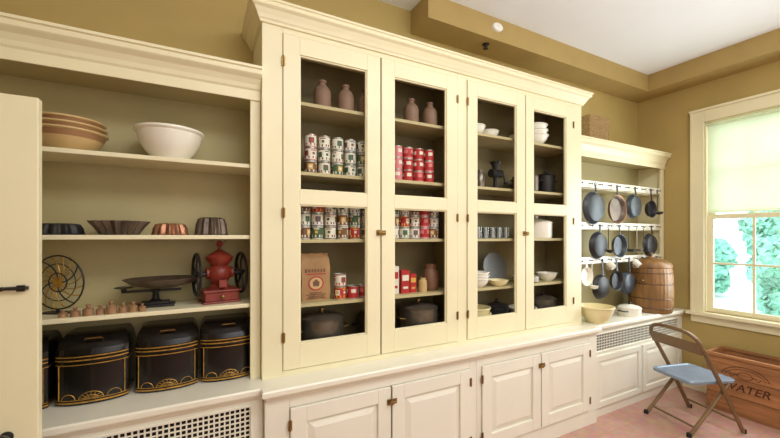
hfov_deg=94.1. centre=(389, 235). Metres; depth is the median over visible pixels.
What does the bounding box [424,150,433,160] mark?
can
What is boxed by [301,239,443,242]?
shelf
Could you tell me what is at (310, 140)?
can
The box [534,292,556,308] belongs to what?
stock pot
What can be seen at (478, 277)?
mixing bowl
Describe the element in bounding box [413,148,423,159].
can
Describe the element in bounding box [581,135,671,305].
shelving unit
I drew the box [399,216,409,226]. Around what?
can
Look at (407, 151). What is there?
can
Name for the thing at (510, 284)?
shelf
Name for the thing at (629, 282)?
frying pan
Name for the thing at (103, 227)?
mold
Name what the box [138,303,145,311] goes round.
weight
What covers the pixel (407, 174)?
can
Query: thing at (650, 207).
frying pan
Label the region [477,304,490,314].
mixing bowl
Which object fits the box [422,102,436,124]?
bottle
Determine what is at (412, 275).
carton
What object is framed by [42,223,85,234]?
mold
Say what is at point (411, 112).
bottle
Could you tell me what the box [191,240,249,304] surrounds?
coffee grinder
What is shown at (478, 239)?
shelf
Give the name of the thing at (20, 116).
door
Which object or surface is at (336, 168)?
can
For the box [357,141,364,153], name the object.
can
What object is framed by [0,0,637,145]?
wall
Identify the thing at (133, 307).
weight
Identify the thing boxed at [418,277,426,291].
glass jar
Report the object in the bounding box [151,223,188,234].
mold
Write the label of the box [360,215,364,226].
can
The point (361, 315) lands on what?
stock pot
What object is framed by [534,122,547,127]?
mixing bowl
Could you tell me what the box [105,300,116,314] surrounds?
weight
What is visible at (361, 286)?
can
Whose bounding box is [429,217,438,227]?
can
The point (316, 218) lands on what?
can
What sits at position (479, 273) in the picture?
mixing bowl
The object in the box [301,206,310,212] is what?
can
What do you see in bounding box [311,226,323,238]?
can
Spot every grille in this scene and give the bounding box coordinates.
[105,407,249,437]
[596,319,676,351]
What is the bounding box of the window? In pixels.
[685,89,779,335]
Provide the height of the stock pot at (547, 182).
0.218 m
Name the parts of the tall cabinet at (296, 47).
door, crown molding, door, door, door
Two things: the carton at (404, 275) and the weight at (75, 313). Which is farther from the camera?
the carton at (404, 275)
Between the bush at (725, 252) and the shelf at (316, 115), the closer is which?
the shelf at (316, 115)
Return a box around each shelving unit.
[0,12,261,378]
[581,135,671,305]
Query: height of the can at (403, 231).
0.080 m
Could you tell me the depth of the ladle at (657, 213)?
3.98 m
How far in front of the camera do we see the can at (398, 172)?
2.49 m
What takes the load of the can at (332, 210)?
on the can at (329, 218)
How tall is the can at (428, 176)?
0.080 m
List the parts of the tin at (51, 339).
lid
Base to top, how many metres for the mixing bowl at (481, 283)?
0.070 m
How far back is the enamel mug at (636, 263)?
3.76 m
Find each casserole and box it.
[534,216,551,237]
[617,301,641,316]
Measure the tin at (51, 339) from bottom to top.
0.317 m
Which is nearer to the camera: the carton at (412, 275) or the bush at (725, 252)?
the carton at (412, 275)
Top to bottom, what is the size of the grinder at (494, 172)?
0.230 m
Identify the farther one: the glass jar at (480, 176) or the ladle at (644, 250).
the ladle at (644, 250)
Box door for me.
[0,93,41,437]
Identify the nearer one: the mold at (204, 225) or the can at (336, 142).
the mold at (204, 225)
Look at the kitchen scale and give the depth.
1.92 m
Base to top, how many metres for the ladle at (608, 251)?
0.270 m
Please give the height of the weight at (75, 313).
0.042 m
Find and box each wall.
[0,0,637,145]
[638,60,779,368]
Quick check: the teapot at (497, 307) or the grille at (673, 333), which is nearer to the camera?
the teapot at (497, 307)
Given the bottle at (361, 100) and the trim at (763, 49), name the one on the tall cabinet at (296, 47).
the bottle at (361, 100)
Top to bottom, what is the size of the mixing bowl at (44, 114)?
0.098 m
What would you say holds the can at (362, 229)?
on the tall cabinet at (296, 47)
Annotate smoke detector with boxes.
[492,22,502,31]
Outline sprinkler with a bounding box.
[482,42,488,49]
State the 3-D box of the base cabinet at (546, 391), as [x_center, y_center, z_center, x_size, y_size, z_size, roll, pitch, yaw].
[1.093,1.238,3.041,1.354,0.765,0.545,0,0,-28]
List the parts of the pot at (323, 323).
lid, pot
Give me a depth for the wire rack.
1.76 m
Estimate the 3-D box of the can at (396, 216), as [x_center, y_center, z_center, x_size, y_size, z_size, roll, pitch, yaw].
[0.026,-0.101,2.515,0.077,0.080,0.077,0,0,2]
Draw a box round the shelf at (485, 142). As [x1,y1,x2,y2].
[477,132,563,157]
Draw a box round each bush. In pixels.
[715,237,738,292]
[737,210,779,315]
[742,210,771,246]
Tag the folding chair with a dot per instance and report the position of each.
(691, 374)
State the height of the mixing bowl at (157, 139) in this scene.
0.155 m
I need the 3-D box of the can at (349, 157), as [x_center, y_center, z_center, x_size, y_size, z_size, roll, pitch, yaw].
[-0.260,-0.500,2.363,0.077,0.080,0.077,0,0,36]
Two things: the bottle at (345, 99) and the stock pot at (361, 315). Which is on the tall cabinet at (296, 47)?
the bottle at (345, 99)
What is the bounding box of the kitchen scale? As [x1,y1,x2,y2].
[114,275,198,307]
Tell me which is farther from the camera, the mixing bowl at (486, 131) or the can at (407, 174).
the mixing bowl at (486, 131)
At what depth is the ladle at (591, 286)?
3.41 m
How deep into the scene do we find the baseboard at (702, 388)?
3.80 m
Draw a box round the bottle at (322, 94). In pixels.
[314,80,330,106]
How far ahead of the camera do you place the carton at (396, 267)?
2.51 m
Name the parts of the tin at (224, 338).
lid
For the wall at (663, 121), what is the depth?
3.92 m
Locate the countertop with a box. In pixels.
[42,306,685,437]
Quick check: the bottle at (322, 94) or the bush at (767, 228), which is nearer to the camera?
the bottle at (322, 94)
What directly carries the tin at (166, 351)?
on the countertop
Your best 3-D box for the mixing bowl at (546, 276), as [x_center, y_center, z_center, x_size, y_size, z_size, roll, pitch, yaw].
[1.417,0.365,3.285,0.185,0.070,0.185,0,0,-28]
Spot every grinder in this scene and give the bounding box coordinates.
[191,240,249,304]
[488,161,508,187]
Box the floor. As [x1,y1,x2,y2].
[557,385,779,437]
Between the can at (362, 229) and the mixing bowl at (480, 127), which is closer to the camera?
the can at (362, 229)
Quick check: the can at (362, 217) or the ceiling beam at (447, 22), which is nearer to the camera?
the can at (362, 217)
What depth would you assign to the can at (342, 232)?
2.31 m
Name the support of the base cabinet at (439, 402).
on the floor
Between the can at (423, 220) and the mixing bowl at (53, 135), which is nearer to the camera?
the mixing bowl at (53, 135)
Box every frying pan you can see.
[581,260,592,285]
[582,182,604,223]
[589,224,607,258]
[592,259,609,298]
[608,185,626,223]
[609,258,622,289]
[611,225,627,257]
[621,258,635,293]
[626,187,641,218]
[642,225,657,255]
[645,188,656,217]
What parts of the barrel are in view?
lid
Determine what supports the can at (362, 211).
on the can at (362, 217)
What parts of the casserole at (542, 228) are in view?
lid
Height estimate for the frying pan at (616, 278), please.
0.323 m
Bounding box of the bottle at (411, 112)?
[404,98,418,121]
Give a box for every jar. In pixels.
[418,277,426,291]
[421,264,438,290]
[477,170,484,186]
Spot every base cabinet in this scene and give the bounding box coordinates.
[263,360,475,437]
[476,335,595,437]
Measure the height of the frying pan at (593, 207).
0.405 m
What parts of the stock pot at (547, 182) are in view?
lid, pot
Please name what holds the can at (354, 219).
on the can at (354, 232)
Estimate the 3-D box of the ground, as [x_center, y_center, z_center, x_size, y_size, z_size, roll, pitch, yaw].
[11.561,1.820,8.950,19.190,0.200,23.000,0,0,-28]
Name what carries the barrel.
on the countertop
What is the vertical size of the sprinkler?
0.039 m
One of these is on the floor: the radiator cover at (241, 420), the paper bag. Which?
the radiator cover at (241, 420)
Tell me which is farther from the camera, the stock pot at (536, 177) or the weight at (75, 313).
the stock pot at (536, 177)
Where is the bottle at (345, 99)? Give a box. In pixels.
[337,84,353,110]
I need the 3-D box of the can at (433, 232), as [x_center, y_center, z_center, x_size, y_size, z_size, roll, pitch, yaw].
[0.320,-0.020,2.670,0.077,0.080,0.077,0,0,-13]
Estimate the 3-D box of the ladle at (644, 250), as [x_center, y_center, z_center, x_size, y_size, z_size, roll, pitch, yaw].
[2.706,0.035,3.843,0.080,0.270,0.079,0,0,-28]
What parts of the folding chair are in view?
backrest, seat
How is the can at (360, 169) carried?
on the tall cabinet at (296, 47)
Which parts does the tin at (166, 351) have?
lid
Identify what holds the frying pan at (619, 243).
hanging from the shelving unit at (609, 164)
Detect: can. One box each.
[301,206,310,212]
[301,213,310,225]
[301,226,310,238]
[304,134,316,147]
[304,147,316,160]
[304,160,316,172]
[311,207,322,212]
[311,213,323,225]
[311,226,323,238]
[318,136,329,148]
[318,149,329,161]
[318,162,329,173]
[324,207,335,213]
[324,213,335,225]
[324,226,335,238]
[331,137,342,150]
[331,150,342,163]
[331,163,342,174]
[334,273,345,286]
[334,286,345,299]
[336,208,347,213]
[336,227,348,238]
[337,214,348,226]
[344,139,355,152]
[344,152,355,164]
[344,164,355,175]
[347,285,357,298]
[349,208,359,213]
[349,214,359,226]
[349,227,359,238]
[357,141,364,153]
[357,153,364,165]
[357,165,364,176]
[359,284,364,297]
[360,209,364,214]
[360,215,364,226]
[360,227,364,238]
[395,145,401,157]
[395,157,401,168]
[395,169,401,179]
[395,215,398,226]
[395,227,398,238]
[399,210,409,215]
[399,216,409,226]
[399,227,409,238]
[402,147,412,158]
[402,158,412,170]
[402,170,412,180]
[409,210,418,215]
[409,216,419,227]
[409,227,419,238]
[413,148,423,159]
[413,160,423,171]
[413,171,423,181]
[419,211,428,215]
[419,216,428,227]
[419,228,428,238]
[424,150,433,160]
[424,161,433,172]
[424,172,433,181]
[429,211,438,216]
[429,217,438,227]
[429,228,438,238]
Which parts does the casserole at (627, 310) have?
lid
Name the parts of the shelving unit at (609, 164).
shelf, shelf, peg rail, peg rail, peg rail, crown molding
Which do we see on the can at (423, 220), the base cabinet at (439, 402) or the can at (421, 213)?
the can at (421, 213)
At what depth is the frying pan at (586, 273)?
3.40 m
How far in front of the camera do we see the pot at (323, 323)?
2.22 m
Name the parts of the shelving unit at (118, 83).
crown molding, shelf, shelf, shelf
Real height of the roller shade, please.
0.926 m
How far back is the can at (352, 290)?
2.32 m
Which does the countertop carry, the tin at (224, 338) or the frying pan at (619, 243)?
the tin at (224, 338)
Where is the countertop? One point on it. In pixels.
(132, 408)
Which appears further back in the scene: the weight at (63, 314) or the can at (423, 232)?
the can at (423, 232)
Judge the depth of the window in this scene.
3.59 m
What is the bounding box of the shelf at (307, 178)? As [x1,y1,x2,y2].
[301,171,443,190]
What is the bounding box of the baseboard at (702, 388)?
[682,382,706,392]
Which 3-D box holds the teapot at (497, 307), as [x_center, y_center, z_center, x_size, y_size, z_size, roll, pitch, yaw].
[0.900,0.651,3.045,0.251,0.248,0.185,0,0,-28]
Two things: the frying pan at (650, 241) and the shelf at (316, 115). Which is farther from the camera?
the frying pan at (650, 241)
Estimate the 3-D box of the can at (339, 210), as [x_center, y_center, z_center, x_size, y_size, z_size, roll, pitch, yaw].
[-0.306,-0.181,2.339,0.077,0.080,0.077,0,0,-37]
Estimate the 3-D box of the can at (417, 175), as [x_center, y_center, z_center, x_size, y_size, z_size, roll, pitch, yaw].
[0.204,-0.420,2.609,0.077,0.080,0.077,0,0,34]
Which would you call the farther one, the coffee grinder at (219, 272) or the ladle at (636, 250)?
the ladle at (636, 250)
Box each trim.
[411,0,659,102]
[648,28,779,95]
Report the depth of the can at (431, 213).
2.64 m
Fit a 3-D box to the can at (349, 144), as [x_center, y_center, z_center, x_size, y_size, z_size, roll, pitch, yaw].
[-0.260,-0.581,2.363,0.077,0.080,0.077,0,0,8]
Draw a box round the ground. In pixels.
[715,270,761,312]
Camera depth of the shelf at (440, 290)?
2.34 m
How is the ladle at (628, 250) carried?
hanging from the shelving unit at (609, 164)
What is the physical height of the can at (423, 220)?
0.080 m
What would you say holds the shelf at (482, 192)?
attached to the tall cabinet at (296, 47)
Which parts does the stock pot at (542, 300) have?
pot, lid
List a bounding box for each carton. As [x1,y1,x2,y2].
[395,266,398,293]
[399,269,409,293]
[410,273,415,292]
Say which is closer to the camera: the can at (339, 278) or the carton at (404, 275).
the can at (339, 278)
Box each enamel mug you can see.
[606,261,615,269]
[632,259,641,267]
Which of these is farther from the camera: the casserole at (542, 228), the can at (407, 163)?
the casserole at (542, 228)
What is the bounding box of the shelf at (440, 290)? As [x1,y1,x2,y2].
[301,287,443,306]
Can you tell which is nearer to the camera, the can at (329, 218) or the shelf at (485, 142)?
the can at (329, 218)
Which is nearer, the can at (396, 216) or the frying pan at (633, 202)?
the can at (396, 216)
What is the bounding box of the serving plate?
[483,253,506,278]
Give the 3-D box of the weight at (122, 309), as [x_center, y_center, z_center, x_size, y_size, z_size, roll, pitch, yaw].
[-1.309,0.351,1.781,0.038,0.048,0.037,0,0,-28]
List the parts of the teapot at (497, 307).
lid, pot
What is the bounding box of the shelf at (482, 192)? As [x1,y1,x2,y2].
[477,186,563,198]
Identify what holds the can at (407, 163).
on the can at (407, 174)
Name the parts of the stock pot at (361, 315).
pot, lid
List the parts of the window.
sill, sash, sash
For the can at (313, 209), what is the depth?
2.23 m
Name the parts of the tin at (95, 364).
lid handle, lid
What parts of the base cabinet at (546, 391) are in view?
door, door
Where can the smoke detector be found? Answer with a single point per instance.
(497, 27)
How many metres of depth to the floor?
3.14 m
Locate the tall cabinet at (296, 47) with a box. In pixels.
[241,0,593,379]
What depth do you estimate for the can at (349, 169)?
2.33 m
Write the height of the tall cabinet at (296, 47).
2.065 m
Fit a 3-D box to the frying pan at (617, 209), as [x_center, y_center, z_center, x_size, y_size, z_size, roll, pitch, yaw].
[2.270,-0.318,3.640,0.288,0.394,0.040,0,0,-28]
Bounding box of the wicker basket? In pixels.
[581,114,609,139]
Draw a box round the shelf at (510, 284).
[477,278,563,290]
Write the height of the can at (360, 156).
0.080 m
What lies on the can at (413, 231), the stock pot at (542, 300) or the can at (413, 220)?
the can at (413, 220)
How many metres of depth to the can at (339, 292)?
2.28 m
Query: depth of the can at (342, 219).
2.31 m
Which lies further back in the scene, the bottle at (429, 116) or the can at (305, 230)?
the bottle at (429, 116)
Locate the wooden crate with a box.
[706,346,779,429]
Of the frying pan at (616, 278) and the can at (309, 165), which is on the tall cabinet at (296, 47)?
the can at (309, 165)
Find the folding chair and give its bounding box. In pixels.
[644,323,746,437]
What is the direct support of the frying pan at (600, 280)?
hanging from the shelving unit at (609, 164)
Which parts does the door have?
knob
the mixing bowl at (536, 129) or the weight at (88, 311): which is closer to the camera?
the weight at (88, 311)
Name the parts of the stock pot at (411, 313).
pot, lid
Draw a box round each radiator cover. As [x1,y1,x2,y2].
[69,399,262,437]
[596,315,681,416]
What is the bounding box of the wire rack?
[42,255,84,314]
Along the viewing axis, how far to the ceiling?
3.01 m
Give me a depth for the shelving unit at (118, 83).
1.94 m
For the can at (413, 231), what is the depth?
2.56 m
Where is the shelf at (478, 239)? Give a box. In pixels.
[477,238,563,240]
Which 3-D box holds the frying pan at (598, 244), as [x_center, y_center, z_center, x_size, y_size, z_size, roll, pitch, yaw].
[2.023,0.054,3.510,0.268,0.339,0.040,0,0,-28]
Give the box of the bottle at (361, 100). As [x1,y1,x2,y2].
[357,89,364,112]
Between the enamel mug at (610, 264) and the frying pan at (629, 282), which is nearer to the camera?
the enamel mug at (610, 264)
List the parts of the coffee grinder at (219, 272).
drawer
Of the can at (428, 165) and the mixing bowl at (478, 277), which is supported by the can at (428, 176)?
the can at (428, 165)
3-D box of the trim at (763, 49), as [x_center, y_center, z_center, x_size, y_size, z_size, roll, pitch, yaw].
[3.955,-1.680,2.179,0.270,0.180,4.250,0,0,-28]
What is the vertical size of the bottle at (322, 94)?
0.181 m
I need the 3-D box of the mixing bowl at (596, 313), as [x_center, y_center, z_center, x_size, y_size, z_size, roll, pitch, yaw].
[1.891,0.715,3.332,0.309,0.150,0.309,0,0,-28]
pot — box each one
[301,307,348,340]
[352,310,364,332]
[395,298,440,327]
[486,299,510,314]
[510,175,539,190]
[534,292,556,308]
[538,170,556,191]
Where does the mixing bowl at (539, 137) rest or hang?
on the tall cabinet at (296, 47)
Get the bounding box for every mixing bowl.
[42,112,106,129]
[42,117,107,135]
[42,123,108,150]
[133,122,203,158]
[477,123,485,132]
[477,271,489,275]
[477,275,489,279]
[477,278,489,287]
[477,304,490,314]
[483,129,498,134]
[489,278,508,285]
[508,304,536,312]
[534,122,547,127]
[534,127,548,132]
[534,132,548,143]
[536,271,557,280]
[581,303,615,323]
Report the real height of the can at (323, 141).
0.080 m
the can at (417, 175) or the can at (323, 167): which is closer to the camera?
the can at (323, 167)
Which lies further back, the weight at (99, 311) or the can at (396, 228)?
the can at (396, 228)
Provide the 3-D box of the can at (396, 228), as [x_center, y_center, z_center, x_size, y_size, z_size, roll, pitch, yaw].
[0.026,-0.020,2.515,0.077,0.080,0.077,0,0,-26]
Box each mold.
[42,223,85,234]
[87,220,149,234]
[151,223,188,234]
[194,217,228,234]
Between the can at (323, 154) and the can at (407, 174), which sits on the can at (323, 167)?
the can at (323, 154)
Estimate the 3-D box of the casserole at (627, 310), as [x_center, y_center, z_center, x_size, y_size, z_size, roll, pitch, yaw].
[2.385,0.721,3.616,0.271,0.138,0.206,0,0,-28]
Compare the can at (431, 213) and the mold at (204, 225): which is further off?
the can at (431, 213)
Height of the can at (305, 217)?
0.080 m
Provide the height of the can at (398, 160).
0.080 m
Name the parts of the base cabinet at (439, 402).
door, door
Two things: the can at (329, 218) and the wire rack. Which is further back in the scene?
the can at (329, 218)
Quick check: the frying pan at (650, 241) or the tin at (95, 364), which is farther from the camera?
the frying pan at (650, 241)
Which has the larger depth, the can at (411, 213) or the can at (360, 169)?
the can at (411, 213)
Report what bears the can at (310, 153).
on the can at (309, 165)
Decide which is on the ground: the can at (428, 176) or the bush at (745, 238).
the bush at (745, 238)
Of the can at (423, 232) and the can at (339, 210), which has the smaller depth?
the can at (339, 210)
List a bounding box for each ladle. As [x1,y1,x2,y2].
[589,261,598,288]
[607,227,614,252]
[627,226,635,251]
[635,227,642,251]
[643,229,649,251]
[656,191,662,214]
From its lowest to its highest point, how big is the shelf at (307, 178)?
0.020 m
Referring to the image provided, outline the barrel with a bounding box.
[627,252,674,313]
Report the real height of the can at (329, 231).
0.080 m
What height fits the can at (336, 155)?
0.080 m
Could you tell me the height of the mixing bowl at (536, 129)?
0.090 m
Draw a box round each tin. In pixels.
[42,330,62,408]
[55,323,135,406]
[135,317,198,392]
[200,312,249,381]
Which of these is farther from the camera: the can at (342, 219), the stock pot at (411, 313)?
the stock pot at (411, 313)
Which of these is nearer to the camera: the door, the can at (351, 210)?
the door
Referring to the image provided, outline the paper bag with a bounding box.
[301,252,329,301]
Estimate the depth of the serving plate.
3.11 m
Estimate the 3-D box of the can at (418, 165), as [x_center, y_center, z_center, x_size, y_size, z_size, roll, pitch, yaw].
[0.204,-0.500,2.609,0.077,0.080,0.077,0,0,14]
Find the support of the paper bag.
on the tall cabinet at (296, 47)
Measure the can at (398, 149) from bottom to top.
0.080 m
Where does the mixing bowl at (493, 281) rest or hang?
on the tall cabinet at (296, 47)
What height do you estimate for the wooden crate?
0.528 m
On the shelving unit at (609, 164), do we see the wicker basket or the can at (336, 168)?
the wicker basket
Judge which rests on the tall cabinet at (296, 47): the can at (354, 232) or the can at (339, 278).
the can at (354, 232)
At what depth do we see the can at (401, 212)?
2.52 m
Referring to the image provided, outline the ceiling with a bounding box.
[379,0,779,74]
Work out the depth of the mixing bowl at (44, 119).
1.66 m
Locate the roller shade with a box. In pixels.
[707,108,779,212]
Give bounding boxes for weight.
[58,310,67,317]
[70,307,80,316]
[82,304,93,315]
[96,305,104,314]
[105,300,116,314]
[118,303,127,312]
[128,301,137,312]
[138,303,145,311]
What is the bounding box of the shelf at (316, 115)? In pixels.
[301,102,443,140]

